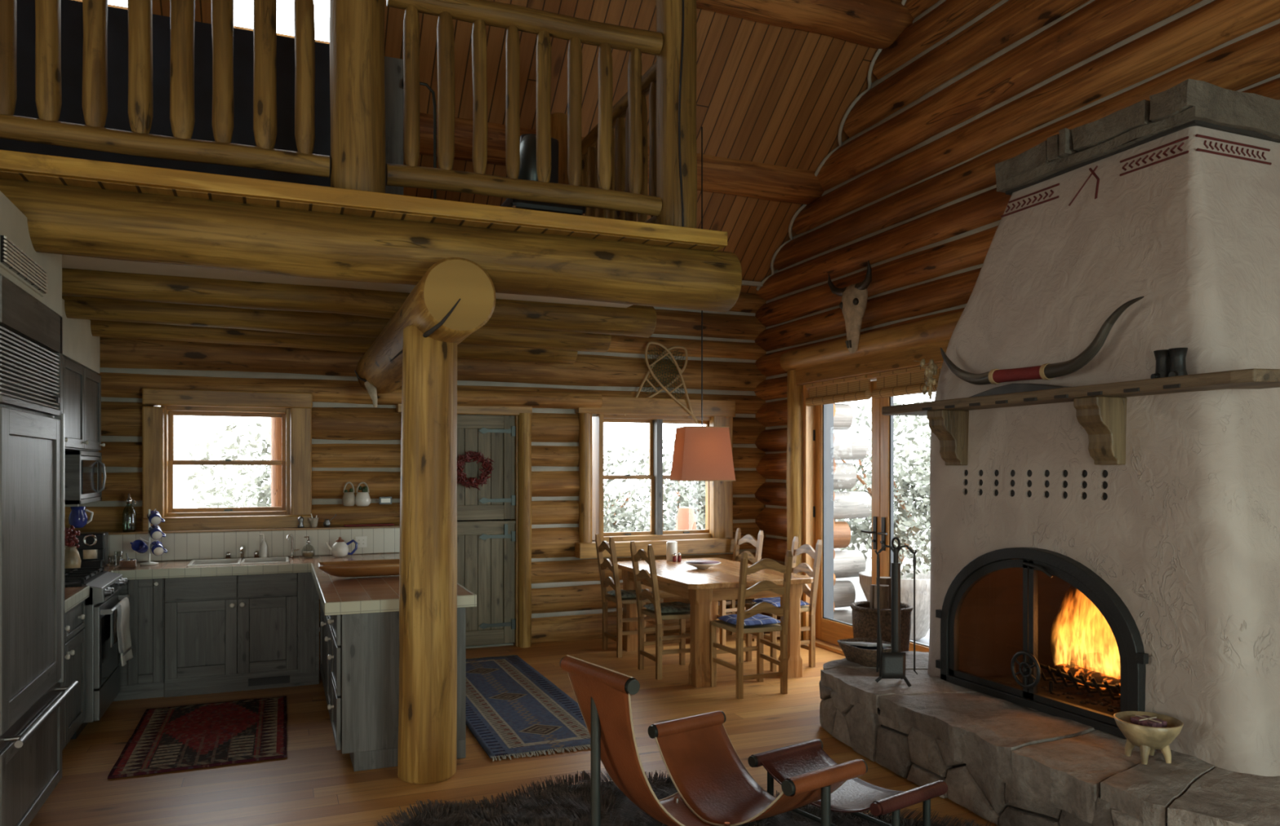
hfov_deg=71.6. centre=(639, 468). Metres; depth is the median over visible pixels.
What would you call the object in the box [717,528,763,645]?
dining chair
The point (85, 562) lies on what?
drip tray
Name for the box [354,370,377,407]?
skull
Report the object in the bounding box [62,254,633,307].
log beam
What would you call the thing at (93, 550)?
espresso machine
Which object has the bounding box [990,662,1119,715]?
grate
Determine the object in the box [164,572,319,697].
base cabinet
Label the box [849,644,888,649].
magazine
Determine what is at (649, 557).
dining chair
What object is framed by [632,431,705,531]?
bush
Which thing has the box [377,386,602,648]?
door
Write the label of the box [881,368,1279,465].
mantel shelf
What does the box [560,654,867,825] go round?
sling chair
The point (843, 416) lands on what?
log
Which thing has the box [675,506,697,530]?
terracotta urn
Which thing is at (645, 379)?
snowshoe
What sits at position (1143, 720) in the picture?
packet
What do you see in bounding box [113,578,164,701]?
base cabinet
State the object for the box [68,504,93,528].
jug
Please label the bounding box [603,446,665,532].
bush
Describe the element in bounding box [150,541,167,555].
mug
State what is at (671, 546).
pillar candle
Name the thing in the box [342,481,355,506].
pocket
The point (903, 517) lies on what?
trees
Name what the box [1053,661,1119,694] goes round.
log
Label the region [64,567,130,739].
range
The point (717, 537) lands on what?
window
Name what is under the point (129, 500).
stopper
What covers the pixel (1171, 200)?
fireplace
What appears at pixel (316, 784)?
floor
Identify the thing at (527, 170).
lounge chair
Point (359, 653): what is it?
base cabinet
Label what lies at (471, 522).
shelf
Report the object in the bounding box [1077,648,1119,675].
log
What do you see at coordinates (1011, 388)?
stand
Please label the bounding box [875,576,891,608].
log
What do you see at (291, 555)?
water tap
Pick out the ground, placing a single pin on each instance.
(855, 580)
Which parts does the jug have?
handle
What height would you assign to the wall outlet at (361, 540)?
0.090 m
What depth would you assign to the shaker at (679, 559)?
7.93 m
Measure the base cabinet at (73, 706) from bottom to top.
0.845 m
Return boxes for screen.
[0,0,403,195]
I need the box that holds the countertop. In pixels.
[64,552,476,615]
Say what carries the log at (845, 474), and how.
on the log at (846, 504)
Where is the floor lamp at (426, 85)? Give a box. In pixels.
[401,80,436,199]
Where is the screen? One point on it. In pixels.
(72, 17)
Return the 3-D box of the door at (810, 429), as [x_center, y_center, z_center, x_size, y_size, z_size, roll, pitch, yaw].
[1.976,0.249,7.229,0.443,2.704,2.499,0,0,-22]
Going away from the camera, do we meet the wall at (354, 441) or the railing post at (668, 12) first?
the railing post at (668, 12)
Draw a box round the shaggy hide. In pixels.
[370,769,998,825]
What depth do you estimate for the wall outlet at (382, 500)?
7.48 m
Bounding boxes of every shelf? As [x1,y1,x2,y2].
[457,520,515,524]
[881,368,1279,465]
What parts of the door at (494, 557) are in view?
frame, handle, log casing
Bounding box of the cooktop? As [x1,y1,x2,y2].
[64,570,107,587]
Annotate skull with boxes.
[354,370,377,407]
[827,260,871,353]
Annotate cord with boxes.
[678,0,684,226]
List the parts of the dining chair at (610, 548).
leg, leg, rush seat, leg, leg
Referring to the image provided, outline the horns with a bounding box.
[940,296,1143,385]
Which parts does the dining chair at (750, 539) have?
leg, leg, leg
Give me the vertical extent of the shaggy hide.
0.060 m
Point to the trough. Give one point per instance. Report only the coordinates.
(363, 568)
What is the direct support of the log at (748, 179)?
attached to the ceiling
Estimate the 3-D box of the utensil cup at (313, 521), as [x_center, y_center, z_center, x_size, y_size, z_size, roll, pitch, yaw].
[-2.643,0.424,7.194,0.070,0.111,0.070,0,0,-22]
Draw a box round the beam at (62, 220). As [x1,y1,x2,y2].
[0,178,742,311]
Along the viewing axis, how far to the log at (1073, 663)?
4.67 m
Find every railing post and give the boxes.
[328,0,385,193]
[655,0,697,228]
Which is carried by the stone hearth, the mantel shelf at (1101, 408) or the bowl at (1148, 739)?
the bowl at (1148, 739)
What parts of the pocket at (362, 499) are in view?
handle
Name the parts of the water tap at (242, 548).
handle, spout, handle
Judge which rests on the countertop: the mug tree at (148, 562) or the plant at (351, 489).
the mug tree at (148, 562)
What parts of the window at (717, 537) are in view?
sash, sash, frame, sash, sash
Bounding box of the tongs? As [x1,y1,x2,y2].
[875,559,883,676]
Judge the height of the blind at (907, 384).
0.199 m
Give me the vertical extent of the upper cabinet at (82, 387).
0.570 m
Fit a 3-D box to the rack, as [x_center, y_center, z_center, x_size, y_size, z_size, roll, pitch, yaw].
[-2.251,0.473,7.381,0.396,0.012,0.070,0,0,-22]
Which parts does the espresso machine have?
lever, plate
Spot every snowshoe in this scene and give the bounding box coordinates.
[623,346,688,415]
[644,341,698,423]
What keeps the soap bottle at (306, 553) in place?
on the countertop
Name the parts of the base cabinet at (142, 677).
door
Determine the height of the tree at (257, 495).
2.648 m
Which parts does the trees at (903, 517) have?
stem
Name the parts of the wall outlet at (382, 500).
plate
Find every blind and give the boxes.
[804,374,871,406]
[871,362,942,398]
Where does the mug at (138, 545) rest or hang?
hanging from the mug tree at (148, 562)
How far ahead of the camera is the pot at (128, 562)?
6.22 m
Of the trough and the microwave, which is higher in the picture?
the microwave
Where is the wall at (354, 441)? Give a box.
[64,280,766,660]
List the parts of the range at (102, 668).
burner, control panel, drawer, knob, knob, handle, knob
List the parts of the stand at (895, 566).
arm, arm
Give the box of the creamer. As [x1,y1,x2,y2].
[323,514,336,527]
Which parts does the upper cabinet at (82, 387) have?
door, door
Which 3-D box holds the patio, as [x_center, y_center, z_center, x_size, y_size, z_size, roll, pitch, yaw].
[4.023,1.730,7.904,3.780,0.140,7.600,0,0,-22]
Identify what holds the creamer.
on the backsplash
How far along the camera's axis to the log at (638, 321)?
5.22 m
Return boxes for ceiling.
[152,0,878,293]
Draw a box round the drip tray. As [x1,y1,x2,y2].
[80,559,104,568]
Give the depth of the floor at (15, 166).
4.09 m
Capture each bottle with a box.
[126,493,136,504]
[302,536,314,557]
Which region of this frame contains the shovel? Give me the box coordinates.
[876,554,906,678]
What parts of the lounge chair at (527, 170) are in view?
backrest, seat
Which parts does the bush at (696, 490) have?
stem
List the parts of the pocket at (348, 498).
handle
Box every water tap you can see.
[225,545,259,558]
[286,534,298,557]
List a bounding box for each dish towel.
[110,604,124,653]
[114,597,133,666]
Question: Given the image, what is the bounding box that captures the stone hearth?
[818,651,1279,825]
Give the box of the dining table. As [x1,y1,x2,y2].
[617,557,813,688]
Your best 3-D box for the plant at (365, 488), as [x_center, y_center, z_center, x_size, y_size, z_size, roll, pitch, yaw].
[-2.306,0.186,7.407,0.069,0.075,0.055,0,0,34]
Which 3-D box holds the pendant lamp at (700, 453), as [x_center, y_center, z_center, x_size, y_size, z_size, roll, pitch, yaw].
[0.509,-1.346,7.281,0.452,2.900,0.452,0,0,-10]
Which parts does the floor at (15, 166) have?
trim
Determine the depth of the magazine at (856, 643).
5.50 m
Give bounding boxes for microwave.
[80,456,106,499]
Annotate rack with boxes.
[343,523,394,526]
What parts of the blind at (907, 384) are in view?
head rail, hanging panel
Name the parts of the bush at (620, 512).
stem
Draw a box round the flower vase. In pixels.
[64,525,81,568]
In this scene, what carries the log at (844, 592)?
on the log at (842, 615)
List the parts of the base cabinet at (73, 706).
door, drawer, knob, knob, knob, door, drawer, knob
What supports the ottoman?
on the shaggy hide
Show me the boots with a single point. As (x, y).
(1170, 362)
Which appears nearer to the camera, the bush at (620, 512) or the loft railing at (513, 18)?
the loft railing at (513, 18)
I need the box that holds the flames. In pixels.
[1059,611,1119,677]
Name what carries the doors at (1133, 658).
attached to the fireplace
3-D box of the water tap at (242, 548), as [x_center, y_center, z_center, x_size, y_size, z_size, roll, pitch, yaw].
[-3.031,0.643,6.759,0.240,0.109,0.203,0,0,-22]
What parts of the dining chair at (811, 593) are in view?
leg, leg, rush seat, leg, leg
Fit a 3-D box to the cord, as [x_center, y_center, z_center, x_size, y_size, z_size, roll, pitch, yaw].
[0.224,-2.900,4.827,0.034,3.240,0.012,0,0,-22]
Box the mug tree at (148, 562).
[139,508,158,565]
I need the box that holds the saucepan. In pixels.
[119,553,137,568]
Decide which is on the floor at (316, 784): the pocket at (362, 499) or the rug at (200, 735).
the rug at (200, 735)
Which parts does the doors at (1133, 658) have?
door, door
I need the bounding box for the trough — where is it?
[317,559,399,577]
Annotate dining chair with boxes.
[595,533,663,657]
[630,541,689,679]
[709,550,792,698]
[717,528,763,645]
[745,536,822,671]
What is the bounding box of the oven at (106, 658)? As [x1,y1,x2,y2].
[93,591,119,688]
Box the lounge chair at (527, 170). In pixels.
[500,133,586,215]
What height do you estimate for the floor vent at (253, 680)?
0.055 m
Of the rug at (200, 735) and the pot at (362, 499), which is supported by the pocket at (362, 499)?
the pot at (362, 499)
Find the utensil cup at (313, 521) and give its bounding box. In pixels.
[309,513,318,527]
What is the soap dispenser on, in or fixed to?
on the countertop
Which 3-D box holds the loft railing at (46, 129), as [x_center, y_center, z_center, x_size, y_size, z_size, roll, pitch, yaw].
[-3.306,-1.890,3.513,3.931,1.001,0.123,0,0,-22]
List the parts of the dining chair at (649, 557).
leg, leg, rush seat, leg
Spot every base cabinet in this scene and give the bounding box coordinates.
[58,600,84,751]
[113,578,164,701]
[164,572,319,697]
[320,601,466,771]
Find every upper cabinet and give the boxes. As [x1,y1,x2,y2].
[62,356,105,452]
[64,450,102,504]
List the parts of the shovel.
blade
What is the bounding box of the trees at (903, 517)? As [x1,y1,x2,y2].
[833,398,933,566]
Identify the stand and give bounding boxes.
[875,537,916,686]
[968,383,1068,397]
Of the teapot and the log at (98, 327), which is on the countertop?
the teapot
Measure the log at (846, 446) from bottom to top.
0.284 m
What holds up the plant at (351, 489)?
on the pocket at (348, 498)
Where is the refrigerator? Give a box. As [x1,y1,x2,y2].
[0,275,79,825]
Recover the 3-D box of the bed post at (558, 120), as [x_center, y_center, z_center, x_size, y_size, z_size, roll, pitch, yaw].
[-0.610,-1.953,6.663,0.159,1.382,0.156,0,0,-22]
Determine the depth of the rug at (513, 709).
5.77 m
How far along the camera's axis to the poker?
5.01 m
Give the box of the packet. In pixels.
[1130,714,1167,727]
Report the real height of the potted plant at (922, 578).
1.102 m
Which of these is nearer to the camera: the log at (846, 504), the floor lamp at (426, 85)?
the floor lamp at (426, 85)
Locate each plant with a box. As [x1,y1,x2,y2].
[344,488,352,492]
[358,485,367,492]
[858,524,930,640]
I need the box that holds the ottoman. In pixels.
[747,738,947,825]
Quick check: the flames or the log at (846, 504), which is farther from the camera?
the log at (846, 504)
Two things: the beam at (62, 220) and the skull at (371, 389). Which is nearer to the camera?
the beam at (62, 220)
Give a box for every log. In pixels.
[62,267,656,337]
[62,295,611,352]
[89,320,577,364]
[355,257,496,394]
[419,112,824,204]
[696,0,913,49]
[833,403,853,430]
[833,432,869,460]
[833,462,856,489]
[833,491,871,519]
[833,520,850,548]
[833,550,866,578]
[833,580,855,608]
[833,608,852,623]
[869,584,874,608]
[874,584,888,608]
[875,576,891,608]
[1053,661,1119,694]
[1067,660,1119,677]
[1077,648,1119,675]
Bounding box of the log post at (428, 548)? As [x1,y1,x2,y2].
[397,324,457,784]
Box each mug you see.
[129,539,148,553]
[146,510,164,524]
[148,524,165,539]
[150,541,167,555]
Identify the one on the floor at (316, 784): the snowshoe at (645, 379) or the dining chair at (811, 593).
the dining chair at (811, 593)
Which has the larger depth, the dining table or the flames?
the dining table
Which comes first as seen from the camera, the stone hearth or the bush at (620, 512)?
the stone hearth
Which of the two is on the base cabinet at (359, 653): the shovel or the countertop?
the countertop
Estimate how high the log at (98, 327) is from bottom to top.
0.222 m
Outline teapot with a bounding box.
[325,537,357,557]
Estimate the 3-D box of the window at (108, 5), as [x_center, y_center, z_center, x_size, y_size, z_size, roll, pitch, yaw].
[-3.364,-3.236,5.270,0.680,0.940,1.037,0,0,-22]
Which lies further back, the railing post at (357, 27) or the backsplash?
the backsplash
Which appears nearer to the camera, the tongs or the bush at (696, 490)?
the tongs
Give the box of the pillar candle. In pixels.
[666,540,677,561]
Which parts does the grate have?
leg, fire grate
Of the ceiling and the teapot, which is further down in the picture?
the teapot
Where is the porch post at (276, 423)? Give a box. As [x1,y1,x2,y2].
[271,417,281,506]
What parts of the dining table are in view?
leg, leg, leg, leg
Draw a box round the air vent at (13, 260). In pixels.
[0,232,48,297]
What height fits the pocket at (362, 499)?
0.202 m
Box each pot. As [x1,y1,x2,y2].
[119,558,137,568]
[342,492,355,506]
[355,492,370,506]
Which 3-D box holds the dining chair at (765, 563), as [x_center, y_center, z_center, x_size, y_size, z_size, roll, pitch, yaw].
[0.799,1.089,6.383,0.436,1.022,0.484,0,0,-22]
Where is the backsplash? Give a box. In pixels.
[64,524,399,562]
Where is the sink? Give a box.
[186,556,288,567]
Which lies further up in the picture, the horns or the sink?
the horns
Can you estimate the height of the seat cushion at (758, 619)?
0.054 m
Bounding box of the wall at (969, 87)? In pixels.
[754,0,1279,624]
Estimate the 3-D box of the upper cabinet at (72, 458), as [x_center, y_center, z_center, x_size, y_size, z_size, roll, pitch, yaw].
[-4.007,0.062,6.152,0.355,0.355,0.780,0,0,-22]
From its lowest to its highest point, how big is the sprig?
0.239 m
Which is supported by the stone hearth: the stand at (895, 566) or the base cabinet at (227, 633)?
the stand at (895, 566)
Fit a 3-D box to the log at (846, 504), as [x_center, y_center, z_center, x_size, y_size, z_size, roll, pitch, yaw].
[2.039,0.379,9.037,0.601,0.287,0.293,0,0,-22]
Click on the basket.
(864, 619)
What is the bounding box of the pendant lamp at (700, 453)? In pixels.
[669,127,736,480]
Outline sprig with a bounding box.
[913,359,940,399]
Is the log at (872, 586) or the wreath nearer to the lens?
the log at (872, 586)
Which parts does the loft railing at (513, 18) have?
rail, rail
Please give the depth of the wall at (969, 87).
6.42 m
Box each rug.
[107,695,287,778]
[466,654,591,761]
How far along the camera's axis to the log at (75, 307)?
5.99 m
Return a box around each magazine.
[840,641,890,646]
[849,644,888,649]
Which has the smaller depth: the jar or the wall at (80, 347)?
the wall at (80, 347)
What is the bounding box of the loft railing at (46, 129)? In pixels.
[0,0,329,177]
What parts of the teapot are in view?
spout, lid, handle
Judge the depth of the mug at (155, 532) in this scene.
6.40 m
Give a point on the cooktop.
(91, 580)
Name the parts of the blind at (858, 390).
head rail, hanging panel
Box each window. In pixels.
[71,0,127,9]
[142,387,312,531]
[233,0,329,44]
[573,395,735,558]
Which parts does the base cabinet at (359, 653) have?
door, knob, drawer, door, knob, knob, knob, drawer, drawer, drawer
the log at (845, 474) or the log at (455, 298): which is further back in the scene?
the log at (845, 474)
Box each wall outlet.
[355,536,366,547]
[378,497,391,504]
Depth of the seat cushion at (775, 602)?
7.19 m
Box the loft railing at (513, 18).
[385,0,662,216]
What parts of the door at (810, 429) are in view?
log casing, handle, head casing, frame, handle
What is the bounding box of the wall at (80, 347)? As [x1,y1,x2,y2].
[0,191,99,373]
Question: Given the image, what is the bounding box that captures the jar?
[677,555,681,561]
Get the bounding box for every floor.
[0,150,727,251]
[28,629,998,825]
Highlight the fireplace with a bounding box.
[928,79,1279,776]
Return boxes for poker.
[912,554,917,674]
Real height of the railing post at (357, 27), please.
2.342 m
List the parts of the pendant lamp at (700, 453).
cord, wire frame, lamp shade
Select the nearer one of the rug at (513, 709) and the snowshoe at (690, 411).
the rug at (513, 709)
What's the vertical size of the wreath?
0.348 m
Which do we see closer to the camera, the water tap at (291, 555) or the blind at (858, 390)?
the water tap at (291, 555)
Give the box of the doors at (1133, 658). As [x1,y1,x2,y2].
[935,546,1148,738]
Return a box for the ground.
[607,509,930,595]
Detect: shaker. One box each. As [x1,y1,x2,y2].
[672,553,676,561]
[677,552,681,561]
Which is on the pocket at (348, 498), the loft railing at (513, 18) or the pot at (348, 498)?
the pot at (348, 498)
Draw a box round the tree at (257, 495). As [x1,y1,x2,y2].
[186,422,271,507]
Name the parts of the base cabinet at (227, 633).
false drawer, door, knob, knob, false drawer, door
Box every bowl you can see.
[684,560,720,568]
[836,637,901,666]
[1113,711,1183,764]
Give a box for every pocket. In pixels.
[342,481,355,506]
[355,481,370,506]
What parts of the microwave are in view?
control panel, handle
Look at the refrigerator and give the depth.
3.73 m
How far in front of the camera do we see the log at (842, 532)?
8.92 m
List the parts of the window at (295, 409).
frame, sash, sash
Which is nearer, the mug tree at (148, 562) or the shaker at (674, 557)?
the mug tree at (148, 562)
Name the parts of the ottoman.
leg, seat leather, leg, leg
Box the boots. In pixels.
[1150,347,1187,378]
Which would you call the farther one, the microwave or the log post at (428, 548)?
the microwave
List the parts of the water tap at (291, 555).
spout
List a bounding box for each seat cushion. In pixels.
[606,589,653,598]
[643,601,689,613]
[717,613,780,626]
[751,596,810,607]
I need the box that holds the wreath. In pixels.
[457,450,494,489]
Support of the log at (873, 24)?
attached to the ceiling
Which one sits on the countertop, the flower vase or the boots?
the flower vase
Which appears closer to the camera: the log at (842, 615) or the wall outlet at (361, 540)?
the wall outlet at (361, 540)
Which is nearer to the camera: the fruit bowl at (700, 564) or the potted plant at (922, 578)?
the fruit bowl at (700, 564)
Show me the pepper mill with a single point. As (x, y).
(300, 519)
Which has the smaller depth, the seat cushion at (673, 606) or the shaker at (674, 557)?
the seat cushion at (673, 606)
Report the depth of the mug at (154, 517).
6.42 m
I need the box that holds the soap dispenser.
[258,533,267,557]
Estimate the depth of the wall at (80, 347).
4.13 m
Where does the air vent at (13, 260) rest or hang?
in the wall at (80, 347)
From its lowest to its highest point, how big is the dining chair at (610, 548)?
1.022 m
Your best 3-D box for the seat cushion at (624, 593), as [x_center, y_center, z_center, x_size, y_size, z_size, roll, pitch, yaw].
[-0.070,1.091,7.747,0.370,0.054,0.370,0,0,-22]
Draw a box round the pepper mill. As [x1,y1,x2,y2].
[297,515,303,527]
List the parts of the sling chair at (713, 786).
leg, seat leather, leg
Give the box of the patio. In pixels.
[834,595,929,644]
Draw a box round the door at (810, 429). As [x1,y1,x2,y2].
[779,310,963,655]
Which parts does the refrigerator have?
door, freezer drawer, edge trim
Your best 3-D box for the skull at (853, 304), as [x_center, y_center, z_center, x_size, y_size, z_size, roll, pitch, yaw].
[1.735,-1.280,7.221,0.134,0.691,0.575,0,0,-22]
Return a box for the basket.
[849,600,913,652]
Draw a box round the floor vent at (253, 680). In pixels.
[248,675,289,686]
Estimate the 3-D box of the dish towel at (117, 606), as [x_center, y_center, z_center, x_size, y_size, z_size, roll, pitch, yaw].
[-3.241,1.006,5.504,0.060,0.309,0.112,0,0,-22]
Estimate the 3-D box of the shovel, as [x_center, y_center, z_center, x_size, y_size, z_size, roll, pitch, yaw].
[1.408,0.825,4.966,0.141,0.681,0.117,0,0,0]
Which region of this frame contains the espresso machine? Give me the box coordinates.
[74,532,108,568]
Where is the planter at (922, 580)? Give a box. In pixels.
[858,569,930,640]
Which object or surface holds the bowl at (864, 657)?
on the stone hearth
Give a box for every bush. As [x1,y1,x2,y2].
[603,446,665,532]
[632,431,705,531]
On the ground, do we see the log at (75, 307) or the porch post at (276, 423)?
the porch post at (276, 423)
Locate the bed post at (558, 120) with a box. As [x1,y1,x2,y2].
[550,112,568,184]
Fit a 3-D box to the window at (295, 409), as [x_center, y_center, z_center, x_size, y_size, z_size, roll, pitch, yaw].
[-3.297,-0.063,7.155,1.226,1.107,0.340,0,0,-22]
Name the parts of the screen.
panel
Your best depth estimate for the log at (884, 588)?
6.03 m
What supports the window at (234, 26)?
attached to the ceiling
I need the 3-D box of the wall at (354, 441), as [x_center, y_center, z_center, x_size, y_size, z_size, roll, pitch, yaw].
[-2.578,-0.202,7.513,8.500,3.732,0.421,0,0,-22]
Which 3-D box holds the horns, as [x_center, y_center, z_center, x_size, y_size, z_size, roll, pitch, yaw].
[1.952,-0.590,4.457,0.080,0.316,1.281,0,0,-22]

